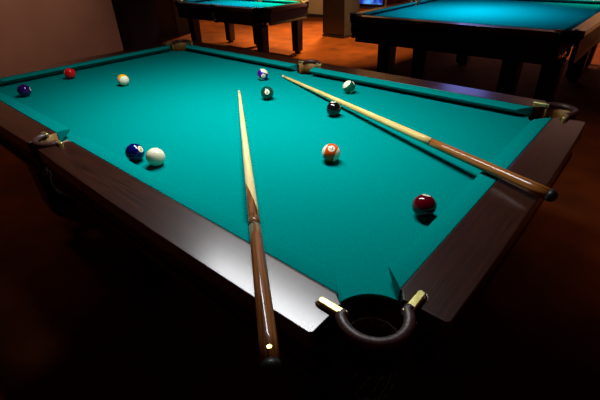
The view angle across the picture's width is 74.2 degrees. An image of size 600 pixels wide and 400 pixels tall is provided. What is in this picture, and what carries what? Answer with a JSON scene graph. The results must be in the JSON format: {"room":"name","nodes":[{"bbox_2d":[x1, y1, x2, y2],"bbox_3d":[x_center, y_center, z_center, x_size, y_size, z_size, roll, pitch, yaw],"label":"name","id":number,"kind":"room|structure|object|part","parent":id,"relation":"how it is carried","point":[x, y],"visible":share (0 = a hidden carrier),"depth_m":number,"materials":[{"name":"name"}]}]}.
{"room":"games hall","nodes":[
{"label":"games hall","id":0,"kind":"room"},
{"bbox_2d":[0,0,123,73],"bbox_3d":[-4.555,-1.858,2.799,0.150,2.940,6.280,24,40,34],"label":"wall","id":1,"kind":"structure","parent":0,"point":[33,33],"depth_m":4.74,"materials":[{"name":"paint"}]},
{"bbox_2d":[111,0,161,49],"bbox_3d":[-2.535,-3.480,5.289,0.080,2.940,0.860,24,40,34],"label":"wall","id":2,"kind":"structure","parent":0,"point":[136,20],"depth_m":5.88,"materials":[{"name":"brown wood"}]},
{"bbox_2d":[153,0,162,42],"bbox_3d":[-2.557,-3.799,5.799,0.900,2.940,0.020,24,40,34],"label":"wall","id":3,"kind":"structure","parent":0,"point":[153,0],"depth_m":6.10,"materials":[{"name":"brown wood"}]},
{"bbox_2d":[154,0,177,37],"bbox_3d":[-2.640,-4.143,6.354,0.080,2.940,0.900,24,40,34],"label":"wall","id":4,"kind":"structure","parent":0,"point":[164,8],"depth_m":7.12,"materials":[{"name":"brown wood"}]},
{"bbox_2d":[172,0,189,34],"bbox_3d":[-2.244,-4.399,6.742,0.110,2.940,0.320,24,40,34],"label":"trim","id":5,"kind":"structure","parent":4,"relation":"attached to","point":[182,24],"depth_m":7.36,"materials":[{"name":"brown wood"}]},
{"bbox_2d":[0,16,599,399],"bbox_3d":[-1.241,-1.519,4.909,16.000,0.050,13.000,24,40,34],"label":"floor","id":6,"kind":"structure","parent":0,"point":[76,323],"depth_m":1.64,"materials":[{"name":"wood"}]},
{"bbox_2d":[175,0,308,53],"bbox_3d":[-0.860,-2.557,5.851,1.956,0.690,1.036,24,40,34],"label":"pool table","id":7,"kind":"object","parent":6,"relation":"on","point":[256,14],"visible":0.99,"depth_m":5.42,"materials":[{"name":"brown wood"}]},
{"bbox_3d":[-1.495,-2.768,5.633,0.770,0.042,0.106,24,40,34],"label":"rail","id":8,"kind":"part","parent":7,"relation":"part of","materials":[{"name":"brown wood"}]},
{"bbox_3d":[-1.583,-2.529,6.016,0.120,0.447,0.120,24,40,34],"label":"leg","id":9,"kind":"part","parent":7,"relation":"part of","materials":[{"name":"brown wood"}]},
{"bbox_2d":[184,0,210,2],"bbox_3d":[-1.507,-3.102,6.162,0.050,0.037,0.659,24,40,34],"label":"cushion","id":10,"kind":"object","parent":7,"relation":"on","point":[195,1],"depth_m":6.09,"materials":[{"name":"teal fabric"}]},
{"bbox_3d":[-1.168,-2.874,6.546,0.120,0.447,0.120,24,40,34],"label":"leg","id":11,"kind":"part","parent":7,"relation":"part of","materials":[{"name":"brown wood"}]},
{"bbox_3d":[-0.850,-2.486,5.152,0.770,0.042,0.106,24,40,34],"label":"rail","id":12,"kind":"part","parent":7,"relation":"part of","materials":[{"name":"brown wood"}]},
{"bbox_3d":[-0.866,-2.729,5.744,1.640,0.122,0.720,24,40,34],"label":"under frame","id":13,"kind":"part","parent":7,"relation":"part of","materials":[{"name":"brown wood"}]},
{"bbox_3d":[-0.663,-2.668,6.191,0.120,0.447,0.120,24,40,34],"label":"leg","id":14,"kind":"part","parent":7,"relation":"part of","materials":[{"name":"brown wood"}]},
{"bbox_3d":[-0.486,-2.051,5.196,0.120,0.447,0.120,24,40,34],"label":"leg","id":15,"kind":"part","parent":7,"relation":"part of","materials":[{"name":"brown wood"}]},
{"bbox_2d":[261,0,299,3],"bbox_3d":[-0.295,-2.843,5.688,0.729,0.037,0.050,24,40,34],"label":"cushion","id":16,"kind":"object","parent":7,"relation":"on","point":[263,1],"depth_m":5.67,"materials":[{"name":"teal fabric"}]},
{"bbox_3d":[-0.169,-2.515,5.163,0.106,0.042,0.702,24,40,34],"label":"rail","id":17,"kind":"part","parent":7,"relation":"part of","materials":[{"name":"brown wood"}]},
{"bbox_3d":[-0.040,-2.375,5.692,0.120,0.447,0.120,24,40,34],"label":"leg","id":18,"kind":"part","parent":7,"relation":"part of","materials":[{"name":"brown wood"}]},
{"bbox_2d":[0,39,585,399],"bbox_3d":[-0.345,-0.145,1.913,2.568,0.753,1.457,24,40,34],"label":"pool table","id":19,"kind":"object","parent":6,"relation":"on","point":[343,238],"visible":1,"depth_m":1.13,"materials":[{"name":"green fabric"}]},
{"bbox_2d":[17,84,30,96],"bbox_3d":[-1.319,-0.523,1.896,0.058,0.057,0.057,-15,34,-20],"label":"ball","id":20,"kind":"object","parent":19,"relation":"on","point":[23,90],"visible":1,"depth_m":1.88,"materials":[{"name":"purple"}]},
{"bbox_3d":[-1.261,-0.357,1.652,1.004,0.042,0.106,24,40,34],"label":"rail","id":21,"kind":"part","parent":19,"relation":"part of","materials":[{"name":"brown wood"}]},
{"bbox_2d":[0,92,69,140],"bbox_3d":[-1.208,-0.393,1.700,0.963,0.037,0.050,24,40,34],"label":"cushion","id":22,"kind":"object","parent":19,"relation":"on","point":[60,132],"depth_m":1.53,"materials":[{"name":"green fabric"}]},
{"bbox_3d":[-1.448,-0.233,2.220,0.140,0.575,0.140,24,40,34],"label":"leg","id":23,"kind":"part","parent":19,"relation":"part of","materials":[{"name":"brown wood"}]},
{"bbox_2d":[64,68,75,78],"bbox_3d":[-1.251,-0.687,2.155,0.057,0.057,0.057,-17,35,-22],"label":"ball","id":24,"kind":"object","parent":19,"relation":"on","point":[69,73],"visible":1,"depth_m":2.14,"materials":[{"name":"red plastic"}]},
{"bbox_2d":[0,45,170,85],"bbox_3d":[-1.225,-0.818,2.380,0.050,0.037,1.080,24,40,34],"label":"cushion","id":25,"kind":"object","parent":19,"relation":"on","point":[53,72],"depth_m":2.33,"materials":[{"name":"green fabric"}]},
{"bbox_3d":[-1.285,-0.842,2.427,0.106,0.042,1.123,24,40,34],"label":"rail","id":26,"kind":"part","parent":19,"relation":"part of","materials":[{"name":"teal fabric"}]},
{"bbox_2d":[117,74,128,85],"bbox_3d":[-0.896,-0.609,2.011,0.057,0.057,0.057,-14,34,-19],"label":"ball","id":27,"kind":"object","parent":19,"relation":"on","point":[122,79],"visible":1,"depth_m":1.99,"materials":[{"name":"beige plastic"}]},
{"bbox_2d":[125,143,143,160],"bbox_3d":[-0.525,-0.151,1.262,0.057,0.057,0.057,-15,34,-20],"label":"ball","id":28,"kind":"object","parent":19,"relation":"on","point":[133,152],"visible":1,"depth_m":1.24,"materials":[{"name":"blue plastic"}]},
{"bbox_3d":[-0.665,0.109,1.634,0.140,0.575,0.140,24,40,34],"label":"leg","id":29,"kind":"part","parent":19,"relation":"part of","materials":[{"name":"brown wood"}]},
{"bbox_2d":[146,148,164,165],"bbox_3d":[-0.448,-0.134,1.229,0.057,0.057,0.057,-17,35,-23],"label":"cue ball","id":30,"kind":"object","parent":19,"relation":"on","point":[154,156],"visible":1,"depth_m":1.21,"materials":[{"name":"beige plastic"}]},
{"bbox_3d":[-0.386,0.025,0.997,1.148,0.042,0.106,24,40,34],"label":"rail","id":31,"kind":"part","parent":19,"relation":"part of","materials":[{"name":"brown wood"}]},
{"bbox_2d":[72,138,337,293],"bbox_3d":[-0.334,-0.012,1.047,1.107,0.037,0.050,24,40,34],"label":"cushion","id":32,"kind":"object","parent":19,"relation":"on","point":[299,264],"depth_m":0.92,"materials":[{"name":"green fabric"}]},
{"bbox_2d":[185,44,296,70],"bbox_3d":[-0.413,-0.881,2.441,1.006,0.037,0.050,24,40,34],"label":"cushion","id":33,"kind":"object","parent":19,"relation":"on","point":[225,55],"depth_m":2.39,"materials":[{"name":"green fabric"}]},
{"bbox_3d":[-0.362,-0.912,2.493,1.047,0.042,0.106,24,40,34],"label":"rail","id":34,"kind":"part","parent":19,"relation":"part of","materials":[{"name":"teal fabric"}]},
{"bbox_2d":[238,90,281,376],"bbox_3d":[-0.167,-0.141,1.208,0.030,0.077,1.544,-6,32,-7],"label":"pool cue","id":35,"kind":"object","parent":19,"relation":"on","point":[269,352],"visible":1,"depth_m":0.70,"materials":[{"name":"brown wood"}]},
{"bbox_2d":[257,68,267,79],"bbox_3d":[-0.192,-0.643,2.031,0.057,0.057,0.058,-13,34,-17],"label":"ball","id":36,"kind":"object","parent":19,"relation":"on","point":[262,74],"visible":1,"depth_m":2.01,"materials":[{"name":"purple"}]},
{"bbox_2d":[261,86,273,99],"bbox_3d":[-0.146,-0.475,1.760,0.057,0.057,0.057,-17,35,-23],"label":"ball","id":37,"kind":"object","parent":19,"relation":"on","point":[267,92],"visible":1,"depth_m":1.74,"materials":[{"name":"teal plastic"}]},
{"bbox_3d":[0.073,0.431,1.082,0.140,0.575,0.140,24,40,34],"label":"leg","id":38,"kind":"part","parent":19,"relation":"part of","materials":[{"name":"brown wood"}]},
{"bbox_2d":[322,144,339,161],"bbox_3d":[0.095,-0.145,1.220,0.057,0.057,0.057,-18,35,-23],"label":"ball","id":39,"kind":"object","parent":19,"relation":"on","point":[330,152],"visible":1,"depth_m":1.20,"materials":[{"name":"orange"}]},
{"bbox_2d":[326,101,340,115],"bbox_3d":[0.132,-0.358,1.559,0.057,0.058,0.057,-13,34,-17],"label":"ball","id":40,"kind":"object","parent":19,"relation":"on","point":[333,108],"visible":1,"depth_m":1.54,"materials":[{"name":"black plastic"}]},
{"bbox_2d":[343,80,354,92],"bbox_3d":[0.223,-0.515,1.805,0.057,0.057,0.057,-17,35,-23],"label":"ball","id":41,"kind":"object","parent":19,"relation":"on","point":[348,86],"visible":1,"depth_m":1.78,"materials":[{"name":"beige plastic"}]},
{"bbox_3d":[-0.353,-0.371,1.771,2.252,0.057,1.141,24,40,34],"label":"under frame","id":42,"kind":"part","parent":19,"relation":"part of","materials":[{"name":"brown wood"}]},
{"bbox_2d":[338,328,408,375],"bbox_3d":[0.130,0.241,0.660,0.128,0.078,0.072,-3,32,-3],"label":"cup","id":43,"kind":"object","parent":19,"relation":"on","point":[364,356],"depth_m":0.63,"materials":[{"name":"black leather"}]},
{"bbox_2d":[281,75,557,201],"bbox_3d":[0.242,-0.331,1.490,0.030,0.077,1.499,-17,35,-22],"label":"pool cue","id":44,"kind":"object","parent":19,"relation":"on","point":[539,190],"visible":0.99,"depth_m":1.12,"materials":[{"name":"brown wood"}]},
{"bbox_2d":[310,67,532,115],"bbox_3d":[0.461,-0.500,1.787,1.064,0.037,0.050,24,40,34],"label":"cushion","id":45,"kind":"object","parent":19,"relation":"on","point":[487,105],"depth_m":1.71,"materials":[{"name":"green fabric"}]},
{"bbox_2d":[412,194,436,217],"bbox_3d":[0.299,0.014,0.956,0.057,0.057,0.057,-13,34,-17],"label":"ball","id":46,"kind":"object","parent":19,"relation":"on","point":[423,205],"visible":1,"depth_m":0.94,"materials":[{"name":"red plastic"}]},
{"bbox_3d":[0.514,-0.530,1.839,1.105,0.042,0.106,24,40,34],"label":"rail","id":47,"kind":"part","parent":19,"relation":"part of","materials":[{"name":"brown wood"}]},
{"bbox_2d":[388,118,550,301],"bbox_3d":[0.515,-0.058,1.079,0.050,0.037,1.080,24,40,34],"label":"cushion","id":48,"kind":"object","parent":19,"relation":"on","point":[408,267],"depth_m":0.89,"materials":[{"name":"green fabric"}]},
{"bbox_3d":[0.576,-0.029,1.035,0.106,0.042,1.123,24,40,34],"label":"rail","id":49,"kind":"part","parent":19,"relation":"part of","materials":[{"name":"brown wood"}]},
{"bbox_2d":[350,0,599,109],"bbox_3d":[2.121,-1.846,4.562,2.196,0.693,2.566,24,40,34],"label":"pool table","id":50,"kind":"object","parent":6,"relation":"on","point":[516,33],"visible":0.96,"depth_m":3.77,"materials":[{"name":"brown wood"}]},
{"bbox_2d":[350,15,355,22],"bbox_3d":[0.568,-1.932,4.223,0.072,0.078,0.128,-3,32,-3],"label":"cup","id":51,"kind":"object","parent":50,"relation":"on","point":[352,17],"depth_m":4.19,"materials":[{"name":"black leather"}]},
{"bbox_3d":[1.001,-2.251,4.677,0.106,0.042,1.250,24,40,34],"label":"rail","id":52,"kind":"part","parent":50,"relation":"part of","materials":[{"name":"brown wood"}]},
{"bbox_3d":[0.947,-1.542,4.355,0.150,0.400,0.150,24,40,34],"label":"leg","id":53,"kind":"part","parent":50,"relation":"part of","materials":[{"name":"black wood"}]},
{"bbox_2d":[361,2,415,14],"bbox_3d":[1.062,-2.228,4.631,0.050,0.037,1.209,24,40,34],"label":"cushion","id":54,"kind":"object","parent":50,"relation":"on","point":[411,4],"depth_m":4.61,"materials":[{"name":"teal fabric"}]},
{"bbox_3d":[1.257,-1.407,4.123,0.150,0.400,0.150,24,40,34],"label":"leg","id":55,"kind":"part","parent":50,"relation":"part of","materials":[{"name":"black wood"}]},
{"bbox_2d":[418,0,434,3],"bbox_3d":[1.818,-2.708,5.360,0.050,0.037,0.859,24,40,34],"label":"cushion","id":56,"kind":"object","parent":50,"relation":"on","point":[420,1],"depth_m":5.17,"materials":[{"name":"teal fabric"}]},
{"bbox_3d":[1.308,-1.599,3.619,1.862,0.042,0.106,24,40,34],"label":"rail","id":57,"kind":"part","parent":50,"relation":"part of","materials":[{"name":"brown wood"}]},
{"bbox_2d":[369,15,553,29],"bbox_3d":[1.360,-1.635,3.668,1.819,0.037,0.050,24,40,34],"label":"cushion","id":58,"kind":"object","parent":50,"relation":"on","point":[369,15],"depth_m":3.52,"materials":[{"name":"teal fabric"}]},
{"bbox_3d":[2.042,-1.906,4.882,0.150,0.400,0.150,24,40,34],"label":"leg","id":59,"kind":"part","parent":50,"relation":"part of","materials":[{"name":"black wood"}]},
{"bbox_3d":[1.915,-1.119,3.632,0.150,0.400,0.150,24,40,34],"label":"leg","id":60,"kind":"part","parent":50,"relation":"part of","materials":[{"name":"black wood"}]},
{"bbox_3d":[2.157,-1.014,3.451,0.150,0.400,0.150,24,40,34],"label":"leg","id":61,"kind":"part","parent":50,"relation":"part of","materials":[{"name":"black wood"}]},
{"bbox_2d":[516,0,599,3],"bbox_3d":[2.864,-2.592,5.122,1.819,0.037,0.050,24,40,34],"label":"cushion","id":62,"kind":"object","parent":50,"relation":"on","point":[547,1],"depth_m":4.81,"materials":[{"name":"teal fabric"}]},
{"bbox_3d":[2.116,-1.998,4.467,1.880,0.172,2.250,24,40,34],"label":"under frame","id":63,"kind":"part","parent":50,"relation":"part of","materials":[{"name":"black wood"}]},
{"bbox_2d":[558,32,577,42],"bbox_3d":[2.096,-1.265,3.080,0.128,0.078,0.072,-3,32,-3],"label":"cup","id":64,"kind":"object","parent":50,"relation":"on","point":[564,37],"depth_m":3.07,"materials":[{"name":"black leather"}]},
{"bbox_3d":[2.957,-1.507,4.198,0.150,0.400,0.150,24,40,34],"label":"leg","id":65,"kind":"part","parent":50,"relation":"part of","materials":[{"name":"black wood"}]},
{"bbox_2d":[565,12,597,29],"bbox_3d":[2.522,-1.591,3.540,0.050,0.037,1.209,24,40,34],"label":"cushion","id":66,"kind":"object","parent":50,"relation":"on","point":[593,14],"depth_m":3.44,"materials":[{"name":"teal fabric"}]},
{"bbox_3d":[2.582,-1.562,3.496,0.106,0.042,1.250,24,40,34],"label":"rail","id":67,"kind":"part","parent":50,"relation":"part of","materials":[{"name":"brown wood"}]},
{"bbox_3d":[3.367,-1.784,4.620,0.150,0.400,0.150,24,40,34],"label":"leg","id":68,"kind":"part","parent":50,"relation":"part of","materials":[{"name":"black wood"}]},
{"bbox_2d":[322,0,359,38],"bbox_3d":[0.669,-4.123,6.156,0.452,2.940,0.452,24,40,34],"label":"column","id":69,"kind":"structure","parent":0,"point":[336,13],"depth_m":6.62,"materials":[{"name":"brown wood"}]},
{"bbox_3d":[0.530,-4.040,6.019,0.440,2.850,0.021,24,40,34],"label":"wood panel","id":70,"kind":"part","parent":69,"relation":"part of","materials":[{"name":"brown wood"}]},
{"bbox_2d":[306,0,386,14],"bbox_3d":[2.733,-4.366,6.440,13.600,2.940,0.100,24,40,34],"label":"wall","id":71,"kind":"structure","parent":0,"point":[315,6],"depth_m":8.84,"materials":[{"name":"beige paint"}]},
{"bbox_2d":[359,6,377,8],"bbox_3d":[1.377,-3.869,7.976,0.780,0.030,0.135,24,40,34],"label":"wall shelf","id":72,"kind":"object","parent":71,"relation":"attached to","point":[362,7],"visible":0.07,"depth_m":7.95,"materials":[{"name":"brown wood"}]},
{"bbox_2d":[360,0,384,6],"bbox_3d":[1.394,-4.070,7.882,0.660,0.380,0.054,24,40,34],"label":"television","id":73,"kind":"object","parent":71,"relation":"attached to","point":[380,3],"visible":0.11,"depth_m":7.88,"materials":[{"name":"black"}]},
{"bbox_2d":[386,0,408,5],"bbox_3d":[1.843,-4.403,7.157,0.500,2.190,0.042,24,40,34],"label":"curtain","id":74,"kind":"object","parent":71,"relation":"hanging from","point":[389,2],"visible":0.02,"depth_m":7.59,"materials":[{"name":"red fabric"}]},
{"bbox_2d":[306,13,599,41],"bbox_3d":[2.767,-3.102,7.134,13.500,0.060,0.030,24,40,34],"label":"baseboard","id":75,"kind":"structure","parent":71,"relation":"attached to","point":[309,15],"depth_m":8.92,"materials":[{"name":"brown wood"}]}
]}

